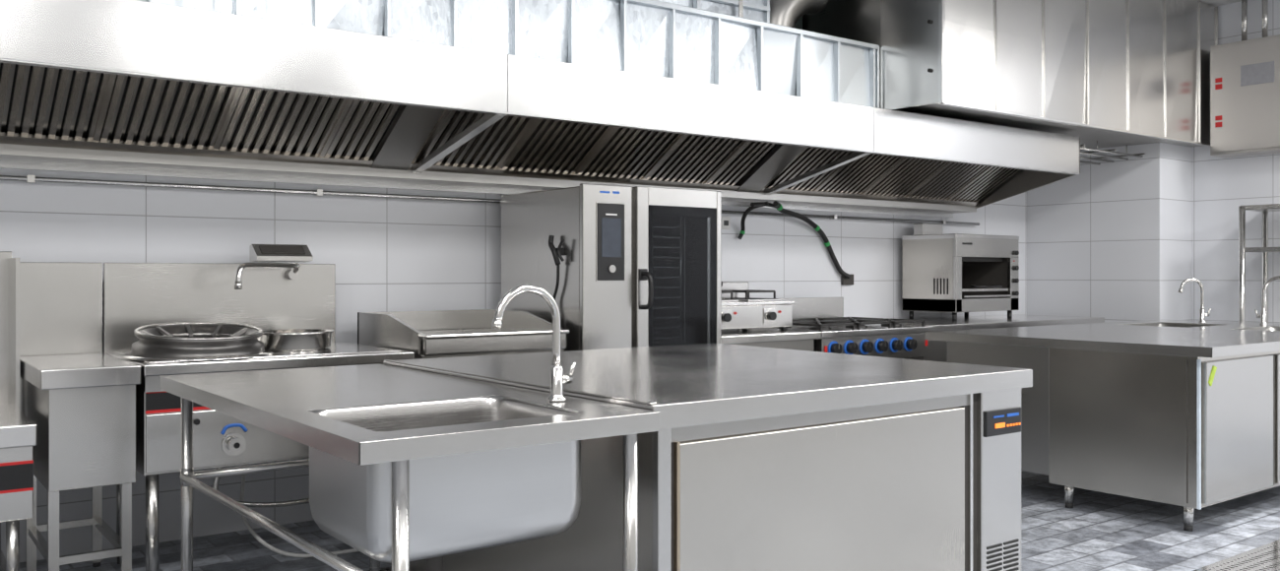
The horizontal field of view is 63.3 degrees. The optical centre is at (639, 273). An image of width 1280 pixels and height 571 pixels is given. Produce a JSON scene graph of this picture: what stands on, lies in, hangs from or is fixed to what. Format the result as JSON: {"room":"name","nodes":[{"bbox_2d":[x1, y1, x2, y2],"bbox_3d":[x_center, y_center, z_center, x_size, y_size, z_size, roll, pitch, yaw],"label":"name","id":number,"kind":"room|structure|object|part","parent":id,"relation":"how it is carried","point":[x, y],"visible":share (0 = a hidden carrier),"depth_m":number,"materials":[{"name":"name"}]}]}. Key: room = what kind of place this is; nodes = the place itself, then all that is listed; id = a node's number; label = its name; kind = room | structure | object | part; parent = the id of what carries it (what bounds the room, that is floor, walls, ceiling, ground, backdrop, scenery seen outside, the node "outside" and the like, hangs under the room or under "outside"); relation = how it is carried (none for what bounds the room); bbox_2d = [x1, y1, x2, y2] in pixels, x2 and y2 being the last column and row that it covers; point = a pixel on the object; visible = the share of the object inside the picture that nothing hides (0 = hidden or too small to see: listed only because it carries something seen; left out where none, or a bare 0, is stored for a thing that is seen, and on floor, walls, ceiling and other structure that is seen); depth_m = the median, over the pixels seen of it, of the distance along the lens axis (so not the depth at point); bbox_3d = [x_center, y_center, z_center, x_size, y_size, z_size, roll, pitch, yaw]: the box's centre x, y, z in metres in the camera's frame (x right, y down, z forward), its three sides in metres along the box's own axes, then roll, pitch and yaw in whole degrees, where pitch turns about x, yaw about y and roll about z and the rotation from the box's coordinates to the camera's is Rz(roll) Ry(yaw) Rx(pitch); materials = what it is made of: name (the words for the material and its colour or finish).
{"room":"commercial kitchen","nodes":[
{"label":"commercial kitchen","id":0,"kind":"room"},
{"bbox_2d":[0,168,1026,562],"bbox_3d":[-0.895,-0.420,5.566,11.362,3.212,0.092,0,0,-37],"label":"wall","id":1,"kind":"structure","parent":0,"point":[388,254],"depth_m":5.08,"materials":[{"name":"tile"}]},
{"bbox_2d":[0,251,12,404],"bbox_3d":[-2.959,0.374,3.751,1.191,0.923,0.028,0,0,-37],"label":"backsplash","id":2,"kind":"structure","parent":1,"relation":"attached to","point":[4,255],"depth_m":4.08,"materials":[{"name":"metal"}]},
{"bbox_2d":[19,261,102,413],"bbox_3d":[-2.357,0.353,4.216,0.312,0.798,0.028,0,0,-37],"label":"backsplash","id":3,"kind":"structure","parent":1,"relation":"attached to","point":[61,302],"depth_m":4.20,"materials":[{"name":"metal"}]},
{"bbox_2d":[103,262,335,354],"bbox_3d":[-1.835,0.344,4.609,0.983,0.780,0.028,0,0,-37],"label":"backsplash","id":4,"kind":"structure","parent":1,"relation":"attached to","point":[136,295],"depth_m":4.56,"materials":[{"name":"metal"}]},
{"bbox_2d":[0,175,979,225],"bbox_3d":[-1.149,-0.389,5.283,9.507,0.030,0.045,0,0,-37],"label":"gas pipe","id":5,"kind":"object","parent":1,"relation":"attached to","point":[28,178],"visible":0.74,"depth_m":4.96,"materials":[{"name":"metal"}]},
{"bbox_2d":[0,0,1080,217],"bbox_3d":[-0.970,-0.683,4.785,9.193,0.508,1.057,0,0,-37],"label":"exhaust hood","id":6,"kind":"object","parent":1,"relation":"attached to","point":[111,87],"visible":1,"depth_m":4.63,"materials":[{"name":"metal"}]},
{"bbox_2d":[138,0,879,108],"bbox_3d":[-1.752,-1.152,4.296,7.356,0.419,0.812,0,0,-37],"label":"window","id":7,"kind":"structure","parent":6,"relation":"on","point":[655,37],"depth_m":5.07,"materials":[{"name":"white glass"}]},
{"bbox_2d":[656,0,769,22],"bbox_3d":[-2.083,-1.698,4.117,6.612,0.655,0.609,0,0,-37],"label":"duct","id":8,"kind":"object","parent":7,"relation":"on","point":[757,10],"visible":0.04,"depth_m":5.73,"materials":[{"name":"metal"}]},
{"bbox_2d":[769,0,828,29],"bbox_3d":[0.812,-1.693,6.407,0.702,0.648,0.582,0,0,-37],"label":"duct","id":9,"kind":"object","parent":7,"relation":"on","point":[787,13],"visible":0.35,"depth_m":6.15,"materials":[{"name":"metal"}]},
{"bbox_2d":[721,215,730,229],"bbox_3d":[0.542,-0.323,6.581,0.074,0.083,0.016,0,0,-37],"label":"wall socket","id":10,"kind":"object","parent":1,"relation":"attached to","point":[726,221],"visible":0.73,"depth_m":6.58,"materials":[{"name":"white plastic"}]},
{"bbox_2d":[737,200,768,239],"bbox_3d":[0.710,-0.337,6.569,0.215,0.236,0.077,0,0,40],"label":"power cable","id":11,"kind":"object","parent":1,"relation":"attached to","point":[742,227],"visible":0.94,"depth_m":6.57,"materials":[{"name":"rubber"}]},
{"bbox_2d":[750,200,850,278],"bbox_3d":[1.063,-0.210,6.849,0.109,0.497,1.103,0,0,42],"label":"power cable","id":12,"kind":"object","parent":1,"relation":"attached to","point":[776,205],"visible":0.99,"depth_m":6.98,"materials":[{"name":"rubber"}]},
{"bbox_2d":[780,297,843,320],"bbox_3d":[0.988,0.252,6.725,0.942,0.189,0.028,0,0,-37],"label":"backsplash","id":13,"kind":"structure","parent":1,"relation":"attached to","point":[803,307],"depth_m":6.84,"materials":[{"name":"metal"}]},
{"bbox_2d":[840,274,853,284],"bbox_3d":[1.451,0.042,7.261,0.111,0.074,0.022,0,0,-37],"label":"wall socket","id":14,"kind":"object","parent":1,"relation":"attached to","point":[844,281],"visible":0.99,"depth_m":7.24,"materials":[{"name":"grey plastic"}]},
{"bbox_2d":[19,470,1279,570],"bbox_3d":[1.452,1.209,2.452,11.362,0.046,7.892,0,0,-37],"label":"floor","id":15,"kind":"structure","parent":0,"point":[1102,531],"depth_m":4.64,"materials":[{"name":"tile"}]},
{"bbox_2d":[0,251,36,570],"bbox_3d":[-2.748,0.549,3.471,1.191,1.274,0.729,0,0,-37],"label":"stove","id":16,"kind":"object","parent":15,"relation":"on","point":[18,432],"visible":1,"depth_m":3.54,"materials":[{"name":"metal"}]},
{"bbox_3d":[-2.737,1.066,3.459,1.084,0.028,0.595,0,0,-37],"label":"rail","id":17,"kind":"part","parent":16,"relation":"part of","materials":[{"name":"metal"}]},
{"bbox_2d":[19,261,140,570],"bbox_3d":[-2.137,0.570,3.925,0.314,1.232,0.757,0,0,-37],"label":"side table","id":18,"kind":"object","parent":15,"relation":"on","point":[80,399],"visible":0.81,"depth_m":3.73,"materials":[{"name":"metal"}]},
{"bbox_2d":[19,353,140,389],"bbox_3d":[-2.121,0.362,3.903,0.314,0.069,0.702,0,0,-37],"label":"countertop","id":19,"kind":"structure","parent":18,"relation":"on","point":[68,371],"depth_m":3.67,"materials":[{"name":"metal"}]},
{"bbox_2d":[103,262,414,570],"bbox_3d":[-1.590,0.570,4.330,1.057,1.232,0.769,0,0,-37],"label":"range","id":20,"kind":"object","parent":15,"relation":"on","point":[160,318],"visible":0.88,"depth_m":4.25,"materials":[{"name":"metal"}]},
{"bbox_3d":[-1.646,0.549,3.856,0.022,0.022,0.017,0,0,-37],"label":"ignition knob","id":21,"kind":"part","parent":20,"relation":"part of","materials":[{"name":"black plastic"}]},
{"bbox_3d":[-1.745,0.318,4.117,0.554,0.007,0.554,0,0,-37],"label":"ring plate","id":22,"kind":"part","parent":20,"relation":"part of","materials":[{"name":"metal"}]},
{"bbox_3d":[-1.387,0.618,4.068,1.011,0.212,0.016,0,0,-37],"label":"panel","id":23,"kind":"part","parent":20,"relation":"part of","materials":[{"name":"metal"}]},
{"bbox_3d":[-1.539,0.646,3.937,0.087,0.087,0.009,0,0,-37],"label":"knob plate","id":24,"kind":"part","parent":20,"relation":"part of","materials":[{"name":"metal"}]},
{"bbox_3d":[-1.527,0.646,3.920,0.055,0.055,0.032,0,0,-37],"label":"knob","id":25,"kind":"part","parent":20,"relation":"part of","materials":[{"name":"metal"}]},
{"bbox_3d":[-1.569,0.399,4.313,1.024,0.060,0.637,0,0,-37],"label":"rail","id":26,"kind":"part","parent":20,"relation":"part of","materials":[{"name":"metal"}]},
{"bbox_2d":[107,343,414,376],"bbox_3d":[-1.571,0.348,4.317,1.043,0.042,0.702,0,0,-37],"label":"countertop","id":27,"kind":"structure","parent":20,"relation":"on","point":[229,365],"depth_m":3.99,"materials":[{"name":"metal"}]},
{"bbox_2d":[234,261,300,289],"bbox_3d":[-1.608,0.008,4.538,0.088,0.114,0.484,0,0,8],"label":"tap","id":28,"kind":"object","parent":20,"relation":"attached to","point":[292,274],"visible":1,"depth_m":4.48,"materials":[{"name":"metal"}]},
{"bbox_2d":[249,244,313,262],"bbox_3d":[-1.628,-0.093,4.714,0.249,0.081,0.111,0,0,-37],"label":"control box","id":29,"kind":"object","parent":20,"relation":"on","point":[257,252],"visible":0.97,"depth_m":4.68,"materials":[{"name":"metal"}]},
{"bbox_2d":[257,328,333,351],"bbox_3d":[-1.483,0.283,4.453,0.329,0.076,0.329,0,0,-37],"label":"pot","id":30,"kind":"object","parent":20,"relation":"on","point":[284,340],"visible":0.84,"depth_m":4.33,"materials":[{"name":"metal"}]},
{"bbox_2d":[239,464,358,558],"bbox_3d":[-1.324,0.955,4.532,1.061,0.461,0.432,0,0,0],"label":"hose","id":31,"kind":"object","parent":15,"relation":"on","point":[304,555],"visible":0.38,"depth_m":4.39,"materials":[{"name":"white plastic"}]},
{"bbox_2d":[368,566,391,570],"bbox_3d":[-1.931,1.181,3.329,5.538,0.011,0.222,0,0,-37],"label":"drain grate","id":32,"kind":"object","parent":15,"relation":"on","point":[390,567],"visible":0.02,"depth_m":4.13,"materials":[{"name":"metal"}]},
{"bbox_2d":[160,363,660,570],"bbox_3d":[-0.746,0.758,2.897,0.742,0.862,1.656,0,0,-37],"label":"table","id":33,"kind":"object","parent":15,"relation":"on","point":[406,465],"visible":1,"depth_m":2.38,"materials":[{"name":"metal"}]},
{"bbox_2d":[163,363,657,442],"bbox_3d":[-0.746,0.348,2.899,0.738,0.042,1.652,0,0,-37],"label":"countertop","id":34,"kind":"structure","parent":33,"relation":"on","point":[289,393],"depth_m":2.85,"materials":[{"name":"metal"}]},
{"bbox_2d":[308,394,585,563],"bbox_3d":[-0.464,0.476,2.476,0.533,0.295,0.445,0,0,-37],"label":"basin","id":35,"kind":"object","parent":33,"relation":"in","point":[483,499],"depth_m":2.32,"materials":[{"name":"silver metal"}]},
{"bbox_2d":[490,284,575,401],"bbox_3d":[-0.267,0.176,2.631,0.251,0.299,0.052,0,0,-37],"label":"sink faucet","id":36,"kind":"object","parent":33,"relation":"on","point":[557,378],"visible":1,"depth_m":2.65,"materials":[{"name":"metal"}]},
{"bbox_3d":[-0.191,0.256,2.688,0.060,0.056,0.024,0,0,-37],"label":"lever","id":37,"kind":"part","parent":36,"relation":"part of","materials":[{"name":"metal"}]},
{"bbox_2d":[357,309,569,359],"bbox_3d":[-0.837,0.685,4.888,0.724,1.001,0.748,0,0,-37],"label":"griddle","id":38,"kind":"object","parent":15,"relation":"on","point":[431,334],"visible":0.25,"depth_m":4.74,"materials":[{"name":"metal"}]},
{"bbox_3d":[-0.844,0.305,4.900,0.674,0.046,0.609,0,0,-37],"label":"plate","id":39,"kind":"part","parent":38,"relation":"part of","materials":[{"name":"silver metal"}]},
{"bbox_3d":[-0.633,0.309,4.620,0.711,0.083,0.037,0,0,-37],"label":"panel","id":40,"kind":"part","parent":38,"relation":"part of","materials":[{"name":"metal"}]},
{"bbox_2d":[501,183,721,351],"bbox_3d":[-0.159,0.382,5.350,0.894,1.608,0.863,0,0,-37],"label":"oven","id":41,"kind":"object","parent":15,"relation":"on","point":[621,267],"visible":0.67,"depth_m":5.07,"materials":[{"name":"metal"}]},
{"bbox_3d":[-0.399,-0.112,4.958,0.039,0.148,0.124,0,0,-37],"label":"spray handle","id":42,"kind":"part","parent":41,"relation":"part of","materials":[{"name":"black plastic"}]},
{"bbox_3d":[-0.140,-0.150,4.932,0.166,0.374,0.005,0,0,-37],"label":"panel frame","id":43,"kind":"part","parent":41,"relation":"part of","materials":[{"name":"metal"}]},
{"bbox_3d":[-0.139,-0.150,4.931,0.157,0.365,0.009,0,0,-37],"label":"control panel","id":44,"kind":"part","parent":41,"relation":"part of","materials":[{"name":"black plastic"}]},
{"bbox_3d":[0.034,0.081,4.997,0.069,0.185,0.024,0,0,33],"label":"handle","id":45,"kind":"part","parent":41,"relation":"part of","materials":[{"name":"black plastic"}]},
{"bbox_3d":[0.190,0.036,5.182,0.540,0.916,0.046,0,0,-37],"label":"door frame","id":46,"kind":"part","parent":41,"relation":"part of","materials":[{"name":"metal"}]},
{"bbox_2d":[383,343,1032,570],"bbox_3d":[0.186,0.749,3.617,1.595,0.874,1.609,0,0,-37],"label":"workbench","id":47,"kind":"object","parent":15,"relation":"on","point":[759,459],"visible":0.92,"depth_m":2.99,"materials":[{"name":"metal"}]},
{"bbox_3d":[0.054,0.721,2.570,0.042,0.690,0.025,0,0,-37],"label":"frame","id":48,"kind":"part","parent":47,"relation":"part of","materials":[{"name":"metal"}]},
{"bbox_2d":[383,343,1027,410],"bbox_3d":[0.184,0.346,3.617,1.592,0.059,1.606,0,0,-37],"label":"countertop","id":49,"kind":"structure","parent":47,"relation":"on","point":[662,375],"depth_m":3.39,"materials":[{"name":"metal"}]},
{"bbox_3d":[0.556,0.398,2.954,1.223,0.044,0.016,0,0,-37],"label":"rail","id":50,"kind":"part","parent":47,"relation":"part of","materials":[{"name":"metal"}]},
{"bbox_3d":[0.560,0.736,2.953,1.172,0.623,0.018,0,0,-37],"label":"door panel","id":51,"kind":"part","parent":47,"relation":"part of","materials":[{"name":"metal"}]},
{"bbox_3d":[1.188,0.485,3.400,0.194,0.083,0.009,0,0,-37],"label":"control panel","id":52,"kind":"part","parent":47,"relation":"part of","materials":[{"name":"black plastic"}]},
{"bbox_2d":[721,327,821,351],"bbox_3d":[0.494,0.757,5.908,0.775,0.858,0.720,0,0,-37],"label":"base cabinet","id":53,"kind":"object","parent":15,"relation":"on","point":[753,337],"visible":0.08,"depth_m":5.71,"materials":[{"name":"metal"}]},
{"bbox_2d":[721,281,794,330],"bbox_3d":[0.471,0.153,5.940,0.711,0.349,0.494,0,0,-37],"label":"fryer","id":54,"kind":"object","parent":53,"relation":"on","point":[739,310],"visible":0.44,"depth_m":5.84,"materials":[{"name":"metal"}]},
{"bbox_2d":[721,281,775,299],"bbox_3d":[0.472,0.065,5.968,0.563,0.174,0.298,0,0,-37],"label":"basket","id":55,"kind":"object","parent":54,"relation":"on","point":[730,290],"depth_m":6.16,"materials":[{"name":"metal"}]},
{"bbox_2d":[762,297,933,360],"bbox_3d":[1.214,0.671,6.440,0.997,1.029,0.756,0,0,-37],"label":"gas range","id":56,"kind":"object","parent":15,"relation":"on","point":[873,337],"visible":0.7,"depth_m":6.29,"materials":[{"name":"metal"}]},
{"bbox_2d":[762,323,933,337],"bbox_3d":[1.209,0.344,6.447,0.997,0.032,0.720,0,0,-37],"label":"countertop","id":57,"kind":"structure","parent":56,"relation":"on","point":[875,329],"depth_m":6.21,"materials":[{"name":"metal"}]},
{"bbox_3d":[1.402,0.441,6.191,0.960,0.143,0.042,0,0,-37],"label":"knob panel","id":58,"kind":"part","parent":56,"relation":"part of","materials":[{"name":"metal"}]},
{"bbox_2d":[861,314,1104,362],"bbox_3d":[2.414,0.757,7.471,2.141,0.858,0.757,0,0,-37],"label":"countertop","id":59,"kind":"structure","parent":15,"relation":"on","point":[937,350],"depth_m":7.15,"materials":[{"name":"metal"}]},
{"bbox_2d":[901,223,1019,320],"bbox_3d":[2.357,-0.018,7.555,0.757,0.692,0.516,0,0,-37],"label":"grill","id":60,"kind":"object","parent":59,"relation":"on","point":[954,273],"visible":1,"depth_m":7.41,"materials":[{"name":"metal"}]},
{"bbox_2d":[961,294,1010,297],"bbox_3d":[2.357,0.159,7.524,0.545,0.014,0.380,0,0,-37],"label":"drip tray","id":61,"kind":"object","parent":60,"relation":"on","point":[963,295],"depth_m":7.44,"materials":[{"name":"metal"}]},
{"bbox_3d":[2.452,0.090,7.344,0.294,0.021,0.064,0,0,-37],"label":"handle","id":62,"kind":"part","parent":60,"relation":"part of","materials":[{"name":"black metal"}]},
{"bbox_2d":[925,319,1279,531],"bbox_3d":[3.140,0.756,6.022,2.690,0.859,1.545,0,0,-37],"label":"worktable","id":63,"kind":"object","parent":15,"relation":"on","point":[1185,414],"visible":0.94,"depth_m":5.02,"materials":[{"name":"metal"}]},
{"bbox_2d":[932,319,1279,347],"bbox_3d":[3.140,0.348,6.024,2.686,0.042,1.541,0,0,-37],"label":"countertop","id":64,"kind":"structure","parent":63,"relation":"on","point":[1222,335],"depth_m":5.71,"materials":[{"name":"metal"}]},
{"bbox_2d":[1177,277,1211,322],"bbox_3d":[3.689,0.177,6.911,0.220,0.298,0.051,0,0,2],"label":"sink faucet","id":65,"kind":"object","parent":63,"relation":"on","point":[1202,314],"visible":1,"depth_m":6.90,"materials":[{"name":"metal"}]},
{"bbox_2d":[1254,275,1279,324],"bbox_3d":[4.011,0.170,6.551,0.052,0.311,0.284,0,0,-26],"label":"sink faucet","id":66,"kind":"object","parent":63,"relation":"on","point":[1262,315],"visible":1,"depth_m":6.62,"materials":[{"name":"metal"}]},
{"bbox_2d":[1193,539,1279,570],"bbox_3d":[3.516,1.181,4.920,4.707,0.011,0.305,0,0,-37],"label":"drain grate","id":67,"kind":"object","parent":15,"relation":"on","point":[1266,557],"visible":1,"depth_m":4.24,"materials":[{"name":"metal"}]},
{"bbox_2d":[1238,203,1279,322],"bbox_3d":[4.746,0.353,6.968,0.410,1.666,1.213,0,0,-37],"label":"storage rack","id":68,"kind":"object","parent":15,"relation":"on","point":[1264,249],"visible":0.34,"depth_m":7.31,"materials":[{"name":"metal"}]},
{"bbox_2d":[1026,142,1159,322],"bbox_3d":[3.536,-0.420,8.160,0.018,3.212,1.098,0,0,-37],"label":"wall","id":69,"kind":"structure","parent":0,"point":[1093,234],"depth_m":8.10,"materials":[{"name":"tile"}]},
{"bbox_2d":[1159,142,1191,319],"bbox_3d":[4.053,-0.420,7.873,0.497,3.212,0.019,0,0,-37],"label":"wall column","id":70,"kind":"structure","parent":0,"point":[1175,160],"depth_m":7.85,"materials":[{"name":"tile"}]},
{"bbox_2d":[1198,0,1241,5],"bbox_3d":[1.452,-2.049,2.452,11.362,0.046,7.892,0,0,-37],"label":"ceiling","id":71,"kind":"structure","parent":0,"point":[1210,2],"depth_m":7.74,"materials":[{"name":"paint"}]},
{"bbox_2d":[802,0,1217,150],"bbox_3d":[2.647,-1.486,7.332,3.343,1.061,1.260,0,0,-37],"label":"duct","id":72,"kind":"object","parent":71,"relation":"hanging from","point":[1111,73],"visible":0.78,"depth_m":6.55,"materials":[{"name":"metal"}]},
{"bbox_3d":[1.569,-1.491,6.019,0.015,1.051,0.434,0,0,-37],"label":"panel","id":73,"kind":"part","parent":72,"relation":"part of","materials":[{"name":"metal"}]},
{"bbox_3d":[1.698,-1.488,5.847,0.026,1.057,0.026,0,0,-37],"label":"corner trim","id":74,"kind":"part","parent":72,"relation":"part of","materials":[{"name":"metal"}]},
{"bbox_3d":[3.023,-0.962,6.846,3.323,0.014,0.032,0,0,-37],"label":"trim","id":75,"kind":"part","parent":72,"relation":"part of","materials":[{"name":"metal"}]},
{"bbox_2d":[1080,140,1145,165],"bbox_3d":[3.280,-0.910,7.655,0.978,0.128,0.434,0,0,-37],"label":"rack","id":76,"kind":"object","parent":72,"relation":"attached to","point":[1085,149],"visible":0.52,"depth_m":7.71,"materials":[{"name":"metal"}]},
{"bbox_2d":[1191,0,1279,323],"bbox_3d":[5.952,-0.420,5.843,0.092,3.212,7.707,0,0,-37],"label":"wall","id":77,"kind":"structure","parent":0,"point":[1220,186],"depth_m":7.79,"materials":[{"name":"tile"}]},
{"bbox_2d":[1210,0,1279,157],"bbox_3d":[4.550,-1.449,7.416,0.246,1.154,0.831,0,0,-37],"label":"electrical box","id":78,"kind":"object","parent":77,"relation":"attached to","point":[1245,75],"visible":1,"depth_m":7.49,"materials":[{"name":"grey metal"}]}
]}

